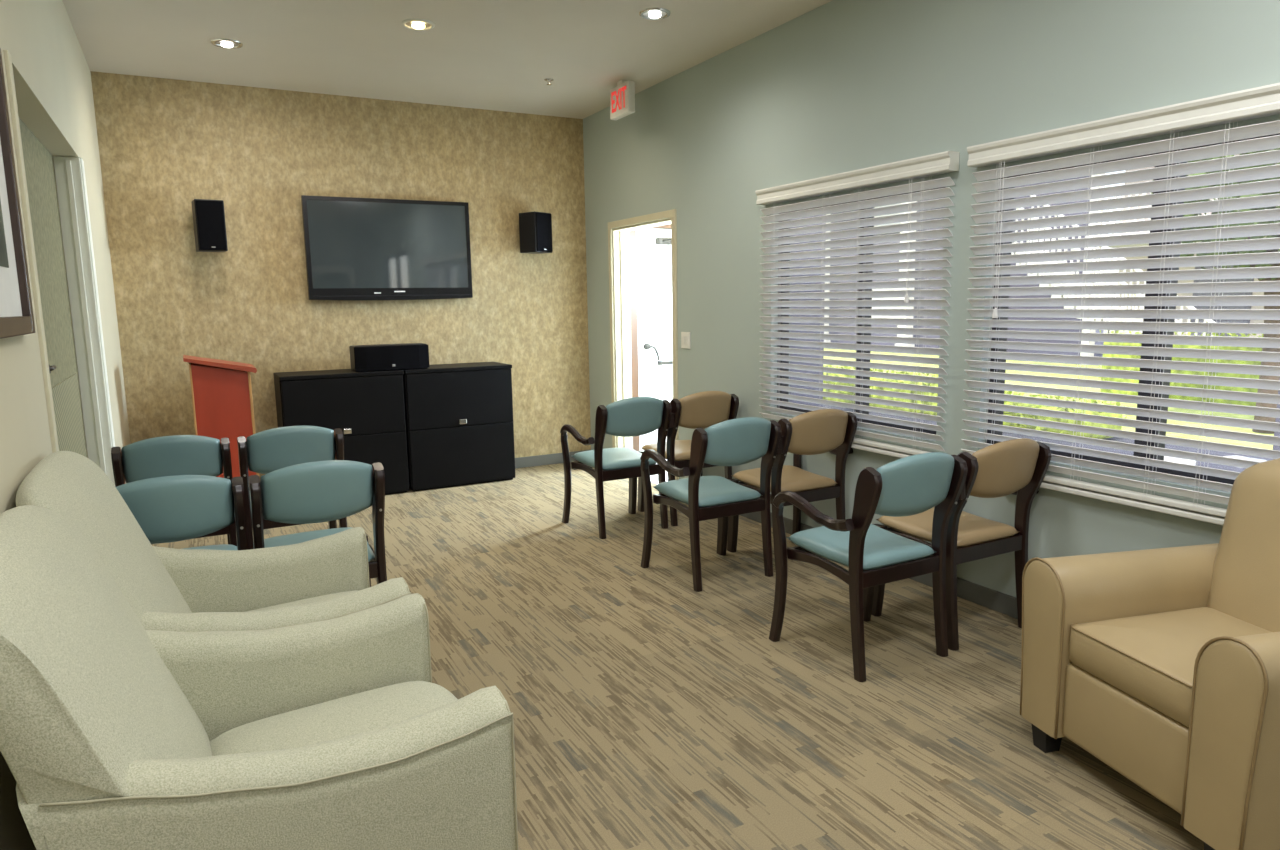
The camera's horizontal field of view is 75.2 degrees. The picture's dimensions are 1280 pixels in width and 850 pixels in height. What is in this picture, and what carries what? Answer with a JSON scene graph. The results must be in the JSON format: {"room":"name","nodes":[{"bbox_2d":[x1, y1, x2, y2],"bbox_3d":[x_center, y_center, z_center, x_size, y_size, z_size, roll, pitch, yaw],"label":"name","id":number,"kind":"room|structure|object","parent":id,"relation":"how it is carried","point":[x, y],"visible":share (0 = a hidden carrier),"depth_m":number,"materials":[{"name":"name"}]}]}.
{"room":"care facility","nodes":[
{"label":"care facility","id":0,"kind":"room"},
{"bbox_2d":[0,0,130,849],"bbox_3d":[-1.403,-0.257,1.429,0.240,3.030,9.890,-5,10,-28],"label":"wall","id":1,"kind":"structure","parent":0,"point":[52,74],"depth_m":3.23,"materials":[{"name":"beige paint"}]},
{"bbox_2d":[0,48,34,338],"bbox_3d":[-1.514,-0.588,1.868,0.030,0.790,1.140,-5,10,-28],"label":"framed picture","id":2,"kind":"object","parent":1,"relation":"attached to","point":[16,309],"visible":1,"depth_m":2.30},
{"bbox_2d":[0,200,8,267],"bbox_3d":[-1.517,-0.588,1.866,0.002,0.430,0.780,-5,10,-28],"label":"artwork","id":3,"kind":"object","parent":2,"relation":"attached to","point":[4,263],"depth_m":2.19},
{"bbox_2d":[3,50,58,452],"bbox_3d":[-1.935,-0.043,2.728,0.014,2.240,0.055,-5,10,-28],"label":"trim","id":4,"kind":"structure","parent":1,"relation":"attached to","point":[7,56],"depth_m":2.64,"materials":[{"name":"paint"}]},
{"bbox_2d":[19,118,87,457],"bbox_3d":[-2.534,-0.159,3.573,0.110,2.236,2.012,-5,10,-28],"label":"door","id":5,"kind":"structure","parent":1,"relation":"in","point":[38,161],"depth_m":3.88,"materials":[{"name":"wood"}]},
{"bbox_2d":[53,156,114,485],"bbox_3d":[-2.983,-0.295,4.528,0.122,2.240,0.140,-5,10,-28],"label":"trim","id":6,"kind":"structure","parent":1,"relation":"attached to","point":[69,171],"depth_m":4.44,"materials":[{"name":"white paint"}]},
{"bbox_2d":[90,71,590,478],"bbox_3d":[-2.208,-1.024,6.649,3.860,3.030,0.150,-5,10,-28],"label":"wall","id":7,"kind":"structure","parent":0,"point":[164,144],"depth_m":6.32,"materials":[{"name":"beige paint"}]},
{"bbox_2d":[191,199,227,251],"bbox_3d":[-3.059,-1.408,5.898,0.185,0.350,0.256,-7,10,-34],"label":"wall speaker","id":8,"kind":"object","parent":7,"relation":"attached to","point":[209,223],"visible":1,"depth_m":5.79,"materials":[{"name":"plastic"}]},
{"bbox_2d":[301,195,472,300],"bbox_3d":[-1.975,-1.384,6.582,1.277,0.785,0.097,-5,10,-28],"label":"television","id":9,"kind":"object","parent":7,"relation":"attached to","point":[357,249],"visible":1,"depth_m":6.52,"materials":[{"name":"black plastic"}]},
{"bbox_2d":[519,211,552,253],"bbox_3d":[-0.903,-1.623,7.037,0.269,0.330,0.200,6,11,37],"label":"wall speaker","id":10,"kind":"object","parent":7,"relation":"attached to","point":[535,228],"visible":1,"depth_m":6.95,"materials":[{"name":"plastic"}]},
{"bbox_2d":[536,212,552,251],"bbox_3d":[-0.802,-1.614,6.961,0.013,0.314,0.184,6,11,37],"label":"grille","id":11,"kind":"object","parent":10,"relation":"attached to","point":[543,220],"depth_m":6.95,"materials":[{"name":"fabric"}]},
{"bbox_2d":[515,450,588,467],"bbox_3d":[-2.040,0.427,6.852,3.620,0.095,0.012,-5,10,-28],"label":"baseboard","id":12,"kind":"structure","parent":7,"relation":"attached to","point":[529,461],"depth_m":7.46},
{"bbox_2d":[62,0,831,118],"bbox_3d":[0.228,-1.963,2.084,4.010,0.100,10.190,-5,10,-28],"label":"ceiling","id":13,"kind":"structure","parent":0,"point":[497,55],"depth_m":5.08,"materials":[{"name":"paint"}]},
{"bbox_2d":[211,38,242,48],"bbox_3d":[-2.495,-2.295,5.020,0.177,0.025,0.177,-5,10,-28],"label":"recessed light","id":14,"kind":"object","parent":13,"relation":"in","point":[224,43],"visible":1,"depth_m":5.00,"materials":[{"name":"silver metal"}]},
{"bbox_2d":[401,18,434,29],"bbox_3d":[-1.263,-2.272,4.734,0.187,0.026,0.187,-5,10,-28],"label":"recessed light","id":15,"kind":"object","parent":13,"relation":"in","point":[414,23],"visible":1,"depth_m":4.71,"materials":[{"name":"white plastic"}]},
{"bbox_2d":[544,78,553,84],"bbox_3d":[-0.652,-2.457,5.950,0.068,0.038,0.068,-5,10,-28],"label":"sprinkler","id":16,"kind":"object","parent":13,"relation":"attached to","point":[548,80],"visible":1,"depth_m":5.94,"materials":[{"name":"silver metal"}]},
{"bbox_2d":[610,80,634,119],"bbox_3d":[-0.131,-2.376,6.052,0.058,0.244,0.300,-5,10,-28],"label":"exit sign","id":17,"kind":"object","parent":13,"relation":"hanging from","point":[622,97],"visible":1,"depth_m":6.00,"materials":[{"name":"white plastic"}]},
{"bbox_2d":[639,8,670,19],"bbox_3d":[0.083,-2.277,4.620,0.177,0.025,0.177,-5,10,-28],"label":"recessed light","id":18,"kind":"object","parent":13,"relation":"in","point":[649,13],"visible":1,"depth_m":4.60,"materials":[{"name":"silver metal"}]},
{"bbox_2d":[151,459,1203,849],"bbox_3d":[0.603,1.101,2.720,5.470,0.100,10.190,-5,10,-28],"label":"floor","id":19,"kind":"structure","parent":0,"point":[651,711],"depth_m":3.09,"materials":[{"name":"carpet"}]},
{"bbox_2d":[111,435,236,545],"bbox_3d":[-2.277,0.449,4.116,0.482,0.875,0.572,-5,10,-28],"label":"chair","id":20,"kind":"object","parent":19,"relation":"on","point":[173,455],"visible":0.29,"depth_m":3.83,"materials":[{"name":"teal fabric"}]},
{"bbox_2d":[116,475,247,549],"bbox_3d":[-1.771,0.578,3.194,0.482,0.875,0.572,-5,10,-28],"label":"chair","id":21,"kind":"object","parent":19,"relation":"on","point":[167,509],"visible":0.32,"depth_m":2.94,"materials":[{"name":"teal fabric"}]},
{"bbox_2d":[15,451,410,631],"bbox_3d":[-1.236,0.578,2.566,0.959,1.038,0.815,-5,10,-28],"label":"lounge armchair","id":22,"kind":"object","parent":19,"relation":"on","point":[327,577],"visible":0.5,"depth_m":2.47,"materials":[{"name":"beige fabric"}]},
{"bbox_2d":[246,590,358,611],"bbox_3d":[-1.085,0.697,2.665,0.620,0.182,0.554,-5,10,-28],"label":"seat cushion","id":23,"kind":"object","parent":22,"relation":"on","point":[256,600],"depth_m":2.86,"materials":[{"name":"beige fabric"}]},
{"bbox_2d":[183,355,258,477],"bbox_3d":[-2.835,0.087,5.697,0.424,1.134,0.430,-5,10,-28],"label":"lectern","id":24,"kind":"object","parent":19,"relation":"on","point":[221,390],"visible":0.38,"depth_m":5.52,"materials":[{"name":"red wood"}]},
{"bbox_2d":[0,505,517,849],"bbox_3d":[-0.833,0.678,1.851,0.959,1.038,0.815,-5,10,-28],"label":"lounge armchair","id":25,"kind":"object","parent":19,"relation":"on","point":[116,733],"visible":1,"depth_m":1.61,"materials":[{"name":"beige fabric"}]},
{"bbox_2d":[210,681,457,755],"bbox_3d":[-0.682,0.797,1.950,0.620,0.182,0.554,-5,10,-28],"label":"seat cushion","id":26,"kind":"object","parent":25,"relation":"on","point":[304,713],"depth_m":2.06,"materials":[{"name":"beige fabric"}]},
{"bbox_2d":[237,426,346,549],"bbox_3d":[-1.825,0.405,4.358,0.482,0.875,0.572,-5,10,-28],"label":"chair","id":27,"kind":"object","parent":19,"relation":"on","point":[267,451],"visible":0.37,"depth_m":4.08,"materials":[{"name":"teal fabric"}]},
{"bbox_2d":[248,460,386,586],"bbox_3d":[-1.332,0.536,3.429,0.482,0.875,0.572,-5,10,-28],"label":"chair","id":28,"kind":"object","parent":19,"relation":"on","point":[329,490],"visible":0.44,"depth_m":3.17,"materials":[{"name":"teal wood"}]},
{"bbox_2d":[273,369,408,494],"bbox_3d":[-2.284,0.066,6.388,0.873,0.955,0.467,-5,10,-28],"label":"storage cabinet","id":29,"kind":"object","parent":19,"relation":"on","point":[368,407],"visible":0.65,"depth_m":6.22,"materials":[{"name":"black wood"}]},
{"bbox_2d":[349,343,429,371],"bbox_3d":[-1.939,-0.527,6.438,0.556,0.190,0.255,-5,10,-28],"label":"speaker","id":30,"kind":"object","parent":29,"relation":"on","point":[377,357],"visible":1,"depth_m":6.33},
{"bbox_2d":[400,362,514,490],"bbox_3d":[-1.512,-0.008,6.801,0.859,0.955,0.467,-5,10,-28],"label":"storage cabinet","id":31,"kind":"object","parent":19,"relation":"on","point":[459,416],"visible":0.9,"depth_m":6.60,"materials":[{"name":"black wood"}]},
{"bbox_2d":[560,397,672,538],"bbox_3d":[-0.150,0.230,5.352,0.556,0.876,0.587,-5,10,-28],"label":"chair","id":32,"kind":"object","parent":19,"relation":"on","point":[635,416],"visible":0.95,"depth_m":5.17,"materials":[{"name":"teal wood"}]},
{"bbox_2d":[638,391,738,525],"bbox_3d":[0.330,0.180,5.631,0.556,0.876,0.587,-5,10,-28],"label":"chair","id":33,"kind":"object","parent":19,"relation":"on","point":[705,409],"visible":0.55,"depth_m":5.36,"materials":[{"name":"brown wood"}]},
{"bbox_2d":[640,417,781,591],"bbox_3d":[0.372,0.364,4.399,0.556,0.876,0.587,-5,10,-28],"label":"chair","id":34,"kind":"object","parent":19,"relation":"on","point":[738,441],"visible":1,"depth_m":4.23,"materials":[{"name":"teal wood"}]},
{"bbox_2d":[727,409,857,569],"bbox_3d":[0.855,0.315,4.674,0.556,0.876,0.587,-5,10,-28],"label":"chair","id":35,"kind":"object","parent":19,"relation":"on","point":[833,431],"visible":0.85,"depth_m":4.49,"materials":[{"name":"brown wood"}]},
{"bbox_2d":[769,452,967,681],"bbox_3d":[0.923,0.505,3.394,0.556,0.876,0.587,-5,10,-28],"label":"chair","id":36,"kind":"object","parent":19,"relation":"on","point":[874,555],"visible":1,"depth_m":3.23,"materials":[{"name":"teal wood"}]},
{"bbox_2d":[871,438,1050,650],"bbox_3d":[1.406,0.456,3.674,0.556,0.876,0.587,-5,10,-28],"label":"chair","id":37,"kind":"object","parent":19,"relation":"on","point":[1018,467],"visible":0.75,"depth_m":3.47,"materials":[{"name":"beige leather"}]},
{"bbox_2d":[1020,458,1279,849],"bbox_3d":[1.744,0.590,2.410,0.844,0.965,0.813,-3,9,-14],"label":"armchair","id":38,"kind":"object","parent":19,"relation":"on","point":[1162,665],"visible":1,"depth_m":2.42,"materials":[{"name":"beige leather"}]},
{"bbox_2d":[1069,607,1270,726],"bbox_3d":[1.617,0.671,2.389,0.540,0.145,0.452,-3,9,-14],"label":"seat cushion","id":39,"kind":"object","parent":38,"relation":"on","point":[1145,657],"depth_m":2.39,"materials":[{"name":"beige leather"}]},
{"bbox_2d":[789,214,825,406],"bbox_3d":[0.561,-0.875,7.148,1.150,2.700,1.720,-5,10,-28],"label":"wall vestibule","id":40,"kind":"structure","parent":0,"point":[791,331],"depth_m":6.60,"materials":[{"name":"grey paint"}]},
{"bbox_2d":[583,0,1279,596],"bbox_3d":[1.663,-0.652,3.744,0.150,3.030,11.090,-5,10,-28],"label":"wall","id":41,"kind":"structure","parent":0,"point":[839,86],"depth_m":4.14,"materials":[{"name":"green paint"}]},
{"bbox_2d":[608,209,678,479],"bbox_3d":[0.079,-0.600,6.698,0.167,2.105,1.100,-5,10,-28],"label":"trim","id":42,"kind":"structure","parent":41,"relation":"attached to","point":[618,248],"depth_m":7.02,"materials":[{"name":"paint"}]},
{"bbox_2d":[681,332,690,348],"bbox_3d":[0.332,-0.618,6.064,0.014,0.120,0.120,-5,10,-28],"label":"light switch","id":43,"kind":"object","parent":41,"relation":"attached to","point":[685,336],"visible":1,"depth_m":6.05,"materials":[{"name":"white plastic"}]},
{"bbox_2d":[777,187,944,434],"bbox_3d":[1.200,-0.629,4.619,0.065,1.259,1.329,-5,10,-28],"label":"window","id":44,"kind":"structure","parent":41,"relation":"in","point":[786,323],"depth_m":4.59,"materials":[{"name":"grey metal"}]},
{"bbox_2d":[755,151,959,454],"bbox_3d":[1.100,-0.633,4.558,0.074,1.441,1.474,-5,10,-28],"label":"window blind","id":45,"kind":"object","parent":44,"relation":"attached to","point":[947,161],"visible":0.87,"depth_m":4.39,"materials":[{"name":"white plastic"}]},
{"bbox_2d":[740,511,1017,618],"bbox_3d":[1.901,0.879,3.401,0.012,0.095,9.890,-5,10,-28],"label":"baseboard","id":46,"kind":"structure","parent":41,"relation":"attached to","point":[992,599],"depth_m":3.95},
{"bbox_2d":[851,443,911,457],"bbox_3d":[1.122,0.098,4.673,0.054,0.022,1.440,-5,10,-28],"label":"trim","id":47,"kind":"structure","parent":41,"relation":"attached to","point":[854,445],"depth_m":4.37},
{"bbox_2d":[1040,481,1224,524],"bbox_3d":[1.903,0.298,3.248,0.054,0.022,1.565,-5,10,-28],"label":"trim","id":48,"kind":"structure","parent":41,"relation":"attached to","point":[1204,517],"depth_m":3.19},
{"bbox_2d":[987,133,1279,484],"bbox_3d":[1.982,-0.428,3.192,0.065,1.259,1.449,-5,10,-28],"label":"window","id":49,"kind":"structure","parent":41,"relation":"in","point":[1139,442],"depth_m":3.21,"materials":[{"name":"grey metal"}]},
{"bbox_2d":[961,83,1279,516],"bbox_3d":[1.880,-0.432,3.134,0.074,1.441,1.592,-5,10,-28],"label":"window blind","id":50,"kind":"object","parent":49,"relation":"attached to","point":[1263,101],"visible":0.94,"depth_m":3.14,"materials":[{"name":"white plastic"}]},
{"bbox_3d":[0.135,-1.018,7.813,1.050,2.600,0.120,-5,10,-28],"label":"wall","id":51,"kind":"structure","parent":0,"visible":0},
{"bbox_2d":[629,224,670,450],"bbox_3d":[0.240,-0.807,7.877,0.839,2.160,0.120,-5,10,-28],"label":"trim","id":52,"kind":"structure","parent":51,"relation":"attached to","point":[632,234],"depth_m":7.63,"materials":[{"name":"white wood"}]},
{"bbox_2d":[636,228,672,450],"bbox_3d":[0.335,-0.767,7.751,0.680,2.095,0.330,-5,10,-28],"label":"door","id":53,"kind":"structure","parent":51,"relation":"in","point":[654,255],"depth_m":7.75,"materials":[{"name":"white paint"}]},
{"label":"outside","id":54,"kind":"structure","parent":0,"visible":0},
{"bbox_2d":[823,330,1271,472],"bbox_3d":[23.090,-2.265,23.827,56.650,0.200,70.000,-5,10,-28],"label":"ground","id":55,"kind":"structure","parent":54,"point":[1125,440],"depth_m":8.82,"materials":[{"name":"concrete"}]},
{"bbox_2d":[823,364,937,415],"bbox_3d":[3.154,-0.582,11.876,0.920,0.602,3.461,-5,10,-28],"label":"boxwood hedge","id":56,"kind":"object","parent":55,"relation":"on","point":[844,367],"visible":0.23,"depth_m":11.02,"materials":[{"name":"green plant"}]},
{"bbox_2d":[824,176,1090,352],"bbox_3d":[7.309,-5.657,28.949,6.600,5.500,14.800,-5,10,-28],"label":"building","id":57,"kind":"structure","parent":55,"relation":"on","point":[1068,261],"depth_m":23.54,"materials":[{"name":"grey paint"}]},
{"bbox_2d":[823,348,1273,449],"bbox_3d":[6.634,-0.798,15.014,8.100,0.030,40.000,-5,10,-28],"label":"lawn","id":58,"kind":"structure","parent":55,"relation":"on","point":[1221,414],"depth_m":12.62,"materials":[{"name":"green plant"}]},
{"bbox_2d":[1011,195,1215,335],"bbox_3d":[8.237,-2.618,14.976,1.021,3.529,3.690,-5,10,-28],"label":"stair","id":59,"kind":"structure","parent":58,"relation":"on","point":[1104,247],"depth_m":15.00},
{"bbox_2d":[1098,330,1262,405],"bbox_3d":[7.733,-0.837,11.365,0.914,1.049,2.665,-5,10,-28],"label":"boxwood hedge","id":60,"kind":"object","parent":58,"relation":"on","point":[1254,390],"visible":0.25,"depth_m":11.16,"materials":[{"name":"green plant"}]},
{"bbox_2d":[1151,148,1279,432],"bbox_3d":[6.745,-1.662,8.776,2.561,3.533,2.648,-5,10,-28],"label":"porch","id":61,"kind":"object","parent":58,"relation":"on","point":[1267,391],"visible":0.09,"depth_m":8.70,"materials":[{"name":"paint"}]},
{"bbox_2d":[1003,391,1132,438],"bbox_3d":[4.507,-0.161,9.432,0.913,0.447,1.720,-5,10,-28],"label":"boxwood hedge","id":62,"kind":"object","parent":55,"relation":"on","point":[1093,424],"visible":0.27,"depth_m":8.91,"materials":[{"name":"green plant"}]},
{"bbox_2d":[1080,149,1277,364],"bbox_3d":[15.032,-3.791,14.945,6.700,5.700,11.000,-5,10,-28],"label":"building","id":63,"kind":"structure","parent":55,"relation":"on","point":[1209,213],"depth_m":17.32,"materials":[{"name":"paint"}]},
{"bbox_2d":[1164,456,1195,464],"bbox_3d":[4.819,0.335,7.573,0.324,0.045,0.406,-5,10,-28],"label":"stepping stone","id":64,"kind":"object","parent":55,"relation":"on","point":[1171,459],"visible":0.34,"depth_m":7.51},
{"bbox_2d":[1223,456,1266,467],"bbox_3d":[5.487,0.331,7.528,0.326,0.045,0.391,0,9,4],"label":"stepping stone","id":65,"kind":"object","parent":55,"relation":"on","point":[1236,457],"visible":0.32,"depth_m":7.55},
{"bbox_2d":[1272,379,1279,459],"bbox_3d":[4.230,-0.934,5.117,0.360,3.300,0.360,-5,10,-28],"label":"porch post","id":66,"kind":"object","parent":55,"relation":"on","point":[1275,447],"visible":0.02,"depth_m":5.30,"materials":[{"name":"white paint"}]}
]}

